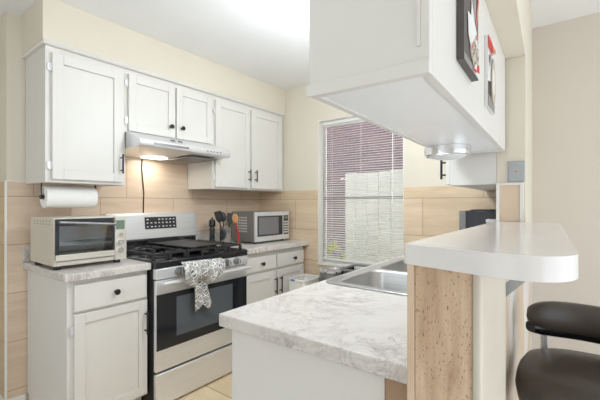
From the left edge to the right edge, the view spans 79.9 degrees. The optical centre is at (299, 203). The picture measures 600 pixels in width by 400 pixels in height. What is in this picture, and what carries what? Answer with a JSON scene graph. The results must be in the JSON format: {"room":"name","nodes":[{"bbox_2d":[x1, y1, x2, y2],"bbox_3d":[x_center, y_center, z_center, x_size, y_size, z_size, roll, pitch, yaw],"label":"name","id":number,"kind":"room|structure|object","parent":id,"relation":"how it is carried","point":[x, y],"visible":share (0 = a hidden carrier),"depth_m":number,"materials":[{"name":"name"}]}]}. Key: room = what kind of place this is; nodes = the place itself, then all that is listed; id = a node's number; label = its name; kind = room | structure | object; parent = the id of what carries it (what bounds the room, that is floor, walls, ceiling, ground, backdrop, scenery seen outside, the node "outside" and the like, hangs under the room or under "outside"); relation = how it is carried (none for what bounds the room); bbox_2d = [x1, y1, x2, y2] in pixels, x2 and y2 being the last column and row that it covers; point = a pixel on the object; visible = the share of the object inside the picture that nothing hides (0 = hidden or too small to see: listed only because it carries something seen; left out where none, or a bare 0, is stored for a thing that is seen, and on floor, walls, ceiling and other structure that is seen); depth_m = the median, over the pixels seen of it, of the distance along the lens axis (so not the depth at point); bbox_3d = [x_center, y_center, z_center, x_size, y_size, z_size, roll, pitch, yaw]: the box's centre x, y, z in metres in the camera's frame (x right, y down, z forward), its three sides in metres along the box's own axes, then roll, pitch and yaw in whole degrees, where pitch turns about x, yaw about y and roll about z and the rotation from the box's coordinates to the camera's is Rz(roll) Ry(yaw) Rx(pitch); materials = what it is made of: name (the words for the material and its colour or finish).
{"room":"kitchen","nodes":[
{"label":"kitchen","id":0,"kind":"room"},
{"bbox_2d":[0,17,0,181],"bbox_3d":[-2.070,0.068,2.432,0.779,2.375,0.120,0,0,37],"label":"wall","id":1,"kind":"structure","parent":0,"point":[0,17],"depth_m":2.15,"materials":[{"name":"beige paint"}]},
{"bbox_2d":[0,182,3,397],"bbox_3d":[-2.061,0.500,2.344,0.900,1.260,0.008,0,0,37],"label":"trim","id":2,"kind":"structure","parent":1,"relation":"attached to","point":[1,183],"depth_m":2.10,"materials":[{"name":"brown wood"}]},
{"bbox_2d":[1,11,187,399],"bbox_3d":[-1.076,0.068,2.994,0.120,2.375,2.220,0,0,37],"label":"wall","id":3,"kind":"structure","parent":0,"point":[13,67],"depth_m":2.11,"materials":[{"name":"beige paint"}]},
{"bbox_2d":[4,180,25,399],"bbox_3d":[-1.669,0.496,2.107,0.012,1.267,0.111,0,0,37],"label":"trim","id":4,"kind":"structure","parent":3,"relation":"attached to","point":[5,181],"depth_m":2.06,"materials":[{"name":"white paint"}]},
{"bbox_2d":[7,393,25,399],"bbox_3d":[-1.672,1.168,2.100,0.014,0.074,0.101,0,0,37],"label":"baseboard","id":5,"kind":"structure","parent":3,"relation":"attached to","point":[22,396],"depth_m":2.12,"materials":[{"name":"white paint"}]},
{"bbox_2d":[23,246,30,261],"bbox_3d":[-1.505,0.297,2.300,0.018,0.094,0.447,0,0,37],"label":"backsplash","id":6,"kind":"structure","parent":3,"relation":"attached to","point":[26,249],"depth_m":2.13,"materials":[{"name":"white stone"}]},
{"bbox_2d":[26,45,124,186],"bbox_3d":[-1.359,-0.493,2.199,0.376,0.746,0.436,0,0,37],"label":"upper cabinet","id":7,"kind":"object","parent":3,"relation":"attached to","point":[75,103],"visible":1,"depth_m":2.07,"materials":[{"name":"white paint"}]},
{"bbox_2d":[39,183,95,198],"bbox_3d":[-1.387,-0.074,2.156,0.026,0.091,0.302,0,0,37],"label":"paper towel holder","id":8,"kind":"object","parent":7,"relation":"attached to","point":[41,196],"visible":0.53,"depth_m":2.04,"materials":[{"name":"black metal"}]},
{"bbox_2d":[40,186,97,207],"bbox_3d":[-1.387,-0.041,2.156,0.126,0.126,0.270,0,0,37],"label":"paper towel roll","id":9,"kind":"object","parent":8,"relation":"hanging from","point":[55,196],"visible":0.94,"depth_m":2.11,"materials":[{"name":"white paper"}]},
{"bbox_2d":[7,157,258,398],"bbox_3d":[-1.060,0.393,2.908,0.008,1.475,2.098,0,0,37],"label":"backsplash","id":10,"kind":"structure","parent":3,"relation":"attached to","point":[165,182],"depth_m":2.52,"materials":[{"name":"beige tile"}]},
{"bbox_2d":[125,69,213,144],"bbox_3d":[-1.016,-0.665,2.652,0.372,0.404,0.707,0,0,37],"label":"upper cabinet","id":11,"kind":"object","parent":3,"relation":"attached to","point":[153,106],"visible":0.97,"depth_m":2.51,"materials":[{"name":"white paint"}]},
{"bbox_2d":[125,131,230,162],"bbox_3d":[-0.953,-0.401,2.631,0.500,0.124,0.734,0,0,37],"label":"range hood","id":12,"kind":"object","parent":3,"relation":"attached to","point":[137,145],"visible":0.94,"depth_m":2.50,"materials":[{"name":"silver metal"}]},
{"bbox_2d":[141,158,144,212],"bbox_3d":[-1.193,-0.020,2.719,0.011,0.650,0.025,0,0,37],"label":"power cord","id":13,"kind":"object","parent":12,"relation":"hanging from","point":[142,158],"visible":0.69,"depth_m":2.71,"materials":[{"name":"black plastic"}]},
{"bbox_2d":[196,231,218,240],"bbox_3d":[-0.668,0.297,3.399,0.018,0.094,0.822,0,0,37],"label":"backsplash","id":14,"kind":"structure","parent":3,"relation":"attached to","point":[202,235],"depth_m":3.16,"materials":[{"name":"white stone"}]},
{"bbox_2d":[188,95,282,191],"bbox_3d":[-0.541,-0.495,3.272,0.376,0.744,0.870,0,0,37],"label":"upper cabinet","id":15,"kind":"object","parent":3,"relation":"attached to","point":[253,137],"visible":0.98,"depth_m":3.09,"materials":[{"name":"white paint"}]},
{"bbox_2d":[21,0,284,112],"bbox_3d":[-0.902,-1.002,2.830,0.354,0.234,2.030,0,0,37],"label":"soffit","id":16,"kind":"structure","parent":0,"point":[54,20],"depth_m":2.31,"materials":[{"name":"beige paint"}]},
{"bbox_2d":[22,38,284,115],"bbox_3d":[-0.897,-0.876,2.822,0.372,0.018,2.018,0,0,37],"label":"trim","id":17,"kind":"structure","parent":16,"relation":"attached to","point":[44,41],"depth_m":2.31,"materials":[{"name":"white paint"}]},
{"bbox_2d":[175,372,231,399],"bbox_3d":[-0.465,1.270,2.504,3.245,0.130,2.260,0,0,37],"label":"floor","id":18,"kind":"structure","parent":0,"point":[220,388],"depth_m":2.30,"materials":[{"name":"beige tile"}]},
{"bbox_2d":[27,270,148,399],"bbox_3d":[-1.246,0.795,2.114,0.644,0.819,0.424,0,0,37],"label":"base cabinet","id":19,"kind":"object","parent":18,"relation":"on","point":[87,339],"visible":0.97,"depth_m":1.94,"materials":[{"name":"white paint"}]},
{"bbox_2d":[23,246,150,282],"bbox_3d":[-1.259,0.318,2.111,0.638,0.135,0.449,0,0,37],"label":"countertop","id":20,"kind":"structure","parent":19,"relation":"on","point":[78,272],"depth_m":1.95,"materials":[{"name":"white stone"}]},
{"bbox_2d":[30,215,125,269],"bbox_3d":[-1.274,0.209,2.080,0.403,0.272,0.375,0,0,37],"label":"toaster oven","id":21,"kind":"object","parent":20,"relation":"on","point":[56,242],"visible":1,"depth_m":2.03,"materials":[{"name":"beige metal"}]},
{"bbox_2d":[103,212,250,399],"bbox_3d":[-0.858,0.637,2.555,0.735,1.136,0.735,0,0,37],"label":"gas range","id":22,"kind":"object","parent":18,"relation":"on","point":[188,350],"visible":0.7,"depth_m":2.31,"materials":[{"name":"silver metal"}]},
{"bbox_2d":[147,236,222,247],"bbox_3d":[-0.844,0.272,2.595,0.508,0.034,0.295,0,0,37],"label":"griddle","id":23,"kind":"object","parent":22,"relation":"on","point":[174,241],"visible":1,"depth_m":2.63,"materials":[{"name":"black metal"}]},
{"bbox_2d":[126,247,246,268],"bbox_3d":[-0.856,0.358,2.553,0.614,0.046,0.735,0,0,37],"label":"cooktop","id":24,"kind":"object","parent":22,"relation":"in","point":[173,261],"depth_m":2.33,"materials":[{"name":"black metal"}]},
{"bbox_2d":[181,258,225,311],"bbox_3d":[-0.613,0.514,2.274,0.082,0.326,0.316,0,0,37],"label":"dish towel","id":25,"kind":"object","parent":22,"relation":"hanging from","point":[210,270],"visible":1,"depth_m":2.27,"materials":[{"name":"grey fabric"}]},
{"bbox_2d":[246,246,303,304],"bbox_3d":[-0.423,0.795,3.195,0.644,0.819,0.789,0,0,37],"label":"base cabinet","id":26,"kind":"object","parent":18,"relation":"on","point":[270,272],"visible":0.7,"depth_m":2.98,"materials":[{"name":"white paint"}]},
{"bbox_2d":[196,231,307,254],"bbox_3d":[-0.422,0.318,3.211,0.638,0.135,0.822,0,0,37],"label":"countertop","id":27,"kind":"structure","parent":26,"relation":"on","point":[265,246],"depth_m":3.12,"materials":[{"name":"white stone"}]},
{"bbox_2d":[209,217,214,240],"bbox_3d":[-0.738,0.227,3.008,0.060,0.234,0.060,0,0,37],"label":"pepper mill","id":28,"kind":"object","parent":27,"relation":"on","point":[211,221],"visible":0.79,"depth_m":2.99,"materials":[{"name":"black plastic"}]},
{"bbox_2d":[219,226,231,244],"bbox_3d":[-0.625,0.268,3.016,0.105,0.153,0.105,0,0,37],"label":"utensil crock","id":29,"kind":"object","parent":27,"relation":"on","point":[225,233],"visible":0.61,"depth_m":2.97,"materials":[{"name":"metal"}]},
{"bbox_2d":[214,211,221,226],"bbox_3d":[-0.675,0.193,2.995,0.088,0.276,0.012,0,0,-18],"label":"spatula","id":30,"kind":"object","parent":29,"relation":"in","point":[218,214],"visible":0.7,"depth_m":2.99,"materials":[{"name":"black plastic"}]},
{"bbox_2d":[222,212,225,226],"bbox_3d":[-0.650,0.200,3.036,0.051,0.262,0.030,0,0,14],"label":"serving spoon","id":31,"kind":"object","parent":29,"relation":"in","point":[223,213],"visible":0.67,"depth_m":3.03,"materials":[{"name":"black plastic"}]},
{"bbox_2d":[222,212,225,221],"bbox_3d":[-0.652,0.110,3.036,0.054,0.084,0.017,0,0,-13],"label":"bowl","id":32,"kind":"object","parent":31,"relation":"on","point":[223,214],"depth_m":3.03,"materials":[{"name":"black plastic"}]},
{"bbox_2d":[227,213,233,226],"bbox_3d":[-0.586,0.202,3.034,0.064,0.258,0.030,0,0,-16],"label":"slotted turner","id":33,"kind":"object","parent":29,"relation":"in","point":[229,215],"visible":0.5,"depth_m":3.04,"materials":[{"name":"black plastic"}]},
{"bbox_2d":[232,214,239,242],"bbox_3d":[-0.543,0.209,3.046,0.070,0.256,0.022,0,0,1],"label":"wooden spoon","id":34,"kind":"object","parent":27,"relation":"on","point":[234,216],"visible":0.99,"depth_m":3.04,"materials":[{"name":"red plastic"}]},
{"bbox_2d":[232,214,237,222],"bbox_3d":[-0.552,0.122,3.046,0.055,0.083,0.017,0,0,-14],"label":"bowl","id":35,"kind":"object","parent":34,"relation":"on","point":[234,217],"depth_m":3.04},
{"bbox_2d":[232,211,288,243],"bbox_3d":[-0.362,0.206,3.333,0.304,0.276,0.457,0,0,37],"label":"microwave","id":36,"kind":"object","parent":27,"relation":"on","point":[253,226],"visible":0.92,"depth_m":3.18,"materials":[{"name":"silver metal"}]},
{"bbox_2d":[289,274,319,290],"bbox_3d":[0.037,0.902,2.937,0.180,0.605,0.242,0,0,37],"label":"waste bin","id":37,"kind":"object","parent":18,"relation":"on","point":[302,280],"visible":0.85,"depth_m":2.88,"materials":[{"name":"white paint"}]},
{"bbox_2d":[232,330,406,399],"bbox_3d":[0.586,0.795,1.739,0.643,0.819,1.940,0,0,37],"label":"base cabinet","id":38,"kind":"object","parent":18,"relation":"on","point":[262,369],"visible":0.12,"depth_m":0.98,"materials":[{"name":"white paint"}]},
{"bbox_2d":[219,255,406,384],"bbox_3d":[0.575,0.365,1.732,0.654,0.040,1.968,0,0,37],"label":"countertop","id":39,"kind":"structure","parent":38,"relation":"on","point":[365,330],"depth_m":1.03,"materials":[{"name":"white stone"}]},
{"bbox_2d":[326,258,406,295],"bbox_3d":[0.583,0.427,1.747,0.560,0.179,0.875,0,0,37],"label":"sink","id":40,"kind":"object","parent":39,"relation":"in","point":[390,276],"visible":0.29,"depth_m":1.79,"materials":[{"name":"silver metal"}]},
{"bbox_2d":[459,209,495,229],"bbox_3d":[1.214,0.190,2.294,0.299,0.310,0.280,0,0,37],"label":"countertop appliance","id":41,"kind":"object","parent":39,"relation":"on","point":[474,217],"visible":0.28,"depth_m":2.22,"materials":[{"name":"grey plastic"}]},
{"bbox_2d":[486,219,495,223],"bbox_3d":[1.144,0.217,2.108,0.079,0.254,0.074,0,0,37],"label":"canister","id":42,"kind":"object","parent":39,"relation":"on","point":[487,220],"visible":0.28,"depth_m":2.09,"materials":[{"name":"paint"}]},
{"bbox_2d":[319,267,340,280],"bbox_3d":[0.264,0.868,2.904,0.216,0.674,0.216,0,0,37],"label":"bin","id":43,"kind":"object","parent":18,"relation":"on","point":[326,273],"visible":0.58,"depth_m":2.84,"materials":[{"name":"metal"}]},
{"bbox_2d":[340,264,369,274],"bbox_3d":[0.474,0.844,2.719,0.270,0.722,0.270,0,0,37],"label":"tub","id":44,"kind":"object","parent":18,"relation":"on","point":[349,268],"visible":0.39,"depth_m":2.78,"materials":[{"name":"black plastic"}]},
{"bbox_2d":[0,0,599,89],"bbox_3d":[-0.314,-1.160,0.842,5.500,0.080,4.720,0,0,37],"label":"ceiling","id":45,"kind":"structure","parent":0,"point":[267,41],"depth_m":2.23,"materials":[{"name":"white paint"}]},
{"bbox_2d":[283,12,599,354],"bbox_3d":[1.438,0.068,2.399,4.599,2.375,0.120,0,0,37],"label":"wall","id":46,"kind":"structure","parent":0,"point":[565,54],"depth_m":2.20,"materials":[{"name":"beige paint"}]},
{"bbox_2d":[317,115,403,269],"bbox_3d":[0.519,-0.105,3.086,0.813,1.319,0.138,0,0,37],"label":"window","id":47,"kind":"structure","parent":46,"relation":"in","point":[321,130],"depth_m":3.30,"materials":[{"name":"white paint"}]},
{"bbox_2d":[322,117,402,264],"bbox_3d":[0.525,-0.122,3.093,0.794,1.264,0.040,0,0,37],"label":"blind","id":48,"kind":"object","parent":47,"relation":"attached to","point":[337,258],"visible":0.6,"depth_m":3.09,"materials":[{"name":"white plastic"}]},
{"bbox_2d":[259,186,495,275],"bbox_3d":[0.505,0.500,3.029,2.336,1.260,0.008,0,0,37],"label":"backsplash","id":49,"kind":"structure","parent":46,"relation":"attached to","point":[428,211],"depth_m":2.76,"materials":[{"name":"beige tile"}]},
{"bbox_2d":[485,0,531,399],"bbox_3d":[0.776,0.068,1.489,0.350,2.374,2.130,0,0,37],"label":"wall","id":50,"kind":"structure","parent":0,"point":[518,102],"depth_m":1.51,"materials":[{"name":"beige paint"}]},
{"bbox_2d":[307,0,504,153],"bbox_3d":[0.447,-0.425,1.146,0.254,0.400,1.138,0,0,35],"label":"upper cabinet","id":51,"kind":"object","parent":50,"relation":"attached to","point":[393,66],"visible":0.88,"depth_m":0.73,"materials":[{"name":"white paint"}]},
{"bbox_2d":[424,144,470,159],"bbox_3d":[0.599,-0.205,1.454,0.176,0.050,0.176,0,0,37],"label":"light","id":52,"kind":"object","parent":51,"relation":"attached to","point":[443,151],"visible":1,"depth_m":1.39,"materials":[{"name":"silver metal"}]},
{"bbox_2d":[457,0,479,81],"bbox_3d":[0.399,-0.465,0.843,0.021,0.304,0.173,0,0,35],"label":"print","id":53,"kind":"object","parent":51,"relation":"attached to","point":[467,10],"visible":1,"depth_m":0.81},
{"bbox_2d":[485,34,495,114],"bbox_3d":[0.610,-0.407,1.145,0.014,0.212,0.150,0,0,35],"label":"print","id":54,"kind":"object","parent":51,"relation":"attached to","point":[490,52],"visible":1,"depth_m":1.11},
{"bbox_2d":[407,264,414,399],"bbox_3d":[0.273,0.685,0.706,0.122,1.139,0.014,0,0,37],"label":"trim","id":55,"kind":"structure","parent":50,"relation":"attached to","point":[410,268],"depth_m":0.73,"materials":[{"name":"brown wood"}]},
{"bbox_2d":[415,265,472,399],"bbox_3d":[0.281,0.664,0.703,0.108,1.082,0.010,0,0,37],"label":"panel","id":56,"kind":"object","parent":50,"relation":"attached to","point":[443,298],"depth_m":0.70,"materials":[{"name":"wood"}]},
{"bbox_2d":[440,152,496,190],"bbox_3d":[1.047,-0.356,2.018,0.249,0.538,0.938,0,0,37],"label":"upper cabinet","id":57,"kind":"object","parent":50,"relation":"attached to","point":[478,171],"visible":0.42,"depth_m":1.64,"materials":[{"name":"white paint"}]},
{"bbox_2d":[473,275,483,399],"bbox_3d":[0.330,0.661,0.662,0.017,1.088,0.016,0,0,37],"label":"trim","id":58,"kind":"structure","parent":50,"relation":"attached to","point":[478,281],"depth_m":0.66,"materials":[{"name":"beige paint"}]},
{"bbox_2d":[404,221,578,282],"bbox_3d":[0.616,0.094,1.022,0.272,0.038,1.146,0,0,37],"label":"countertop","id":59,"kind":"structure","parent":50,"relation":"on","point":[544,252],"depth_m":0.61,"materials":[{"name":"white laminate"}]},
{"bbox_2d":[484,276,505,399],"bbox_3d":[0.422,0.661,0.778,0.008,1.088,0.280,0,0,37],"label":"trim","id":60,"kind":"structure","parent":50,"relation":"attached to","point":[494,288],"depth_m":0.76,"materials":[{"name":"beige paint"}]},
{"bbox_2d":[496,182,523,221],"bbox_3d":[0.898,-0.009,1.534,0.102,0.165,0.010,0,0,37],"label":"trim","id":61,"kind":"structure","parent":50,"relation":"attached to","point":[521,184],"depth_m":1.52,"materials":[{"name":"white paint"}]},
{"bbox_2d":[500,185,519,221],"bbox_3d":[0.900,-0.003,1.536,0.074,0.154,0.006,0,0,37],"label":"trim","id":62,"kind":"structure","parent":50,"relation":"attached to","point":[509,194],"depth_m":1.53,"materials":[{"name":"beige tile"}]},
{"bbox_2d":[506,280,525,296],"bbox_3d":[0.554,0.510,0.871,0.104,0.789,0.018,0,0,37],"label":"bracket","id":63,"kind":"object","parent":50,"relation":"attached to","point":[511,285],"visible":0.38,"depth_m":0.89,"materials":[{"name":"metal"}]},
{"bbox_2d":[508,161,524,181],"bbox_3d":[0.918,-0.138,1.519,0.062,0.086,0.010,0,0,37],"label":"wall plate","id":64,"kind":"object","parent":50,"relation":"attached to","point":[516,169],"visible":1,"depth_m":1.52,"materials":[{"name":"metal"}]},
{"bbox_3d":[-0.314,1.270,0.842,5.500,0.130,4.720,0,0,37],"label":"floor","id":65,"kind":"structure","parent":0,"visible":0},
{"bbox_2d":[515,301,599,399],"bbox_3d":[0.790,0.751,0.904,0.420,0.907,0.416,0,0,37],"label":"bar stool","id":66,"kind":"object","parent":65,"relation":"on","point":[543,373],"visible":1,"depth_m":1.00,"materials":[{"name":"black leather"}]},
{"label":"outside","id":67,"kind":"structure","parent":0,"visible":0},
{"bbox_3d":[2.338,1.555,7.377,18.000,0.100,8.870,0,0,37],"label":"ground","id":68,"kind":"structure","parent":67,"visible":0},
{"bbox_2d":[327,239,345,258],"bbox_3d":[0.340,0.941,3.993,0.534,1.128,0.364,0,0,37],"label":"shrub","id":69,"kind":"object","parent":68,"relation":"on","point":[327,239],"visible":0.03,"depth_m":3.94,"materials":[{"name":"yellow plant"}]},
{"bbox_2d":[327,122,402,256],"bbox_3d":[1.504,-0.920,7.931,12.000,4.850,0.600,0,0,37],"label":"house","id":70,"kind":"structure","parent":68,"relation":"on","point":[331,149],"depth_m":8.16,"materials":[{"name":"brick"}]},
{"bbox_2d":[345,170,402,262],"bbox_3d":[1.460,0.555,3.602,2.268,1.900,0.060,0,0,37],"label":"fence","id":71,"kind":"object","parent":68,"relation":"on","point":[348,175],"visible":0.18,"depth_m":4.04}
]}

